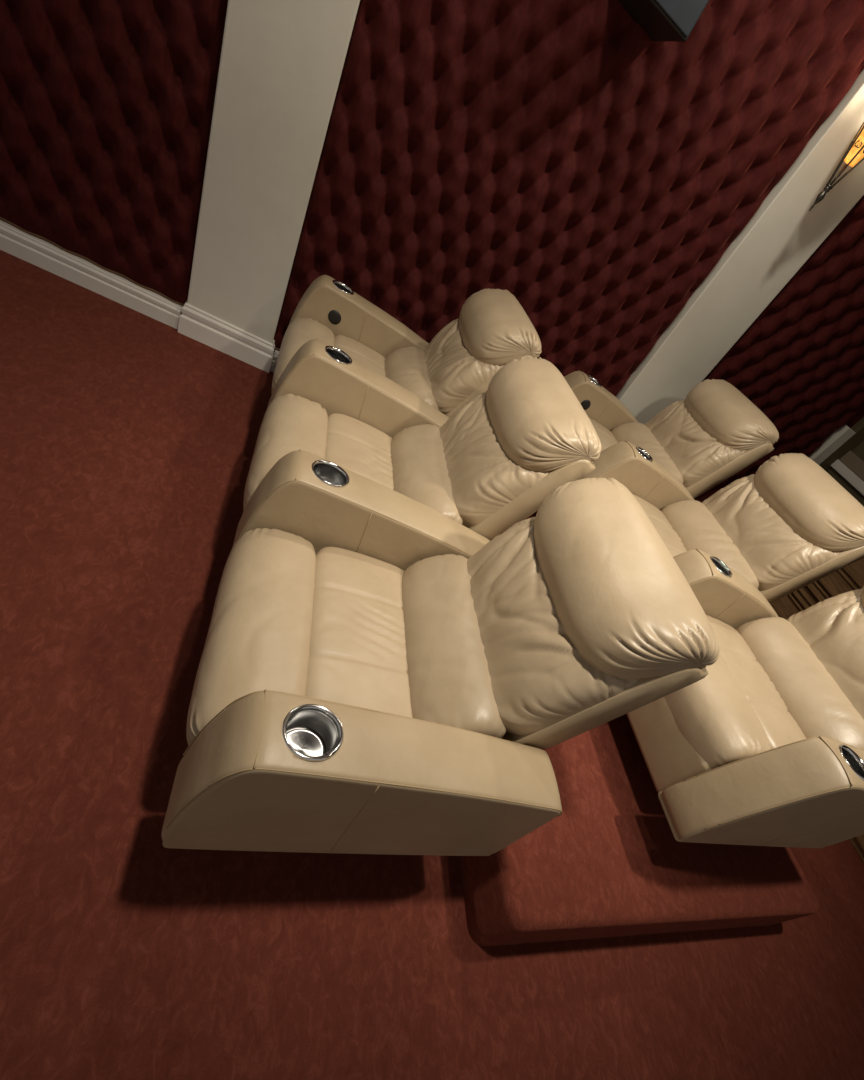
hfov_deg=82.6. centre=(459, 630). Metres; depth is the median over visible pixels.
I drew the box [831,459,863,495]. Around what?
trim
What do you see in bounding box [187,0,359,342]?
pillar
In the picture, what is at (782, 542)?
cushion
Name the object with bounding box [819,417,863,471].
trim
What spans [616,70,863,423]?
pillar
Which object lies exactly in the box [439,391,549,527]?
cushion
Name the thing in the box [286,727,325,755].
cup holder
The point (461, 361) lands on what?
cushion
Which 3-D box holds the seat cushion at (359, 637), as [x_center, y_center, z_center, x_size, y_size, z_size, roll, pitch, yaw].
[-0.233,0.041,1.285,0.388,0.133,0.610,15,45,-27]
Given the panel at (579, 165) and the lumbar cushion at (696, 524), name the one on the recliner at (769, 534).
the lumbar cushion at (696, 524)
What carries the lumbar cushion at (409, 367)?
on the recliner at (341, 352)
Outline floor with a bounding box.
[0,250,863,1079]
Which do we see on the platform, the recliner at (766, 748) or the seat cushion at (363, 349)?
the recliner at (766, 748)
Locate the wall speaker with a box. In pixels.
[618,0,708,41]
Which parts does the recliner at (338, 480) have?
armrest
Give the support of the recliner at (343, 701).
on the floor
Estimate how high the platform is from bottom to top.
0.217 m
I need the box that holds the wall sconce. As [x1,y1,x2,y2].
[809,122,863,210]
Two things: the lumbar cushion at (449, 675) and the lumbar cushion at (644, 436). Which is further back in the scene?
the lumbar cushion at (644, 436)
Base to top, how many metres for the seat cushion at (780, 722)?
0.130 m
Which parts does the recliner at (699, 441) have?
armrest, armrest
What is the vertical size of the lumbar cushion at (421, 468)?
0.211 m
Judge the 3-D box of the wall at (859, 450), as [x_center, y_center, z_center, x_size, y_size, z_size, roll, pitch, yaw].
[3.303,0.496,2.008,0.100,2.800,5.280,15,45,-27]
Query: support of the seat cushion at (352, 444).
on the recliner at (338, 480)
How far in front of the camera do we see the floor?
1.31 m
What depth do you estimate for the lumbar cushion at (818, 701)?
1.73 m
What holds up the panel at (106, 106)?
attached to the wall at (860, 414)
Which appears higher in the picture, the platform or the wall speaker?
the wall speaker
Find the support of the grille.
attached to the wall speaker
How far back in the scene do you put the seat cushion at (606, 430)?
2.81 m
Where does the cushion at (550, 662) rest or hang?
on the recliner at (343, 701)
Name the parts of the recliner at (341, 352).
armrest, armrest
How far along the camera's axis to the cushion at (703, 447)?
2.56 m
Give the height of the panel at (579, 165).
2.686 m
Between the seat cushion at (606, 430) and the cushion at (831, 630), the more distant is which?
the seat cushion at (606, 430)
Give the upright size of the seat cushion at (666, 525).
0.132 m
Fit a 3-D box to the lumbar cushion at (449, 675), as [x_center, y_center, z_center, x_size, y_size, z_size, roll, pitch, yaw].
[-0.039,0.034,1.316,0.217,0.211,0.606,15,45,-27]
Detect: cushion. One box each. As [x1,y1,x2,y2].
[305,547,412,717]
[325,413,393,489]
[335,335,385,375]
[385,346,438,410]
[391,424,462,523]
[402,554,506,738]
[424,318,503,414]
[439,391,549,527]
[467,517,639,735]
[589,418,617,450]
[611,422,682,483]
[633,495,686,556]
[644,399,745,486]
[661,500,758,588]
[702,474,840,590]
[706,615,805,748]
[735,617,863,750]
[787,589,863,718]
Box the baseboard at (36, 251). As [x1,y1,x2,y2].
[0,220,278,372]
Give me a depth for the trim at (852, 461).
3.56 m
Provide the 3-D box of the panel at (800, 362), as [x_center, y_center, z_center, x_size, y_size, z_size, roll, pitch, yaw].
[2.220,-1.646,3.159,1.264,2.686,0.064,15,45,-27]
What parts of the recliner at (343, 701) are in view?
armrest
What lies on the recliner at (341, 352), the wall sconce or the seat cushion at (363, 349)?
the seat cushion at (363, 349)
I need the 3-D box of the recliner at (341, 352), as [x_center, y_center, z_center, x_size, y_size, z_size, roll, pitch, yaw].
[-0.313,-1.175,2.242,0.931,0.983,0.926,15,45,-27]
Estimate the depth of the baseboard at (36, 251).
2.39 m
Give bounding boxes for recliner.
[161,478,718,855]
[232,357,601,570]
[267,274,541,437]
[564,370,778,510]
[627,586,863,847]
[633,453,863,628]
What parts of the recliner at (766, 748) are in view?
seat, armrest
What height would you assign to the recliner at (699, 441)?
0.984 m
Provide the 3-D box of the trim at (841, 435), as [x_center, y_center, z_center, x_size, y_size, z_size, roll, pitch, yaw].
[2.445,-1.036,3.937,0.095,1.378,0.080,15,45,-27]
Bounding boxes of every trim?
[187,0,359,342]
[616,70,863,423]
[807,424,854,464]
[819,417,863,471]
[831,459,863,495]
[840,450,863,480]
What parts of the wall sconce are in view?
frame, lamp glass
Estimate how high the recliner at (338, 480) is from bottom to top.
0.983 m
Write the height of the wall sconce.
0.660 m
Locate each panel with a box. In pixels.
[0,0,227,305]
[274,0,863,396]
[694,195,863,502]
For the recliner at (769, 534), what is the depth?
2.07 m
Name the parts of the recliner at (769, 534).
armrest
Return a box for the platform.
[459,511,818,946]
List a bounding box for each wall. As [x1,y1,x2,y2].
[272,0,863,427]
[827,441,863,505]
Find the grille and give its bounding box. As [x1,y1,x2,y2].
[655,0,707,36]
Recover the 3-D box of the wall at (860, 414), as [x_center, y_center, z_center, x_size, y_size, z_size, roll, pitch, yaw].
[-0.015,-2.268,2.078,6.820,2.800,0.110,15,45,-27]

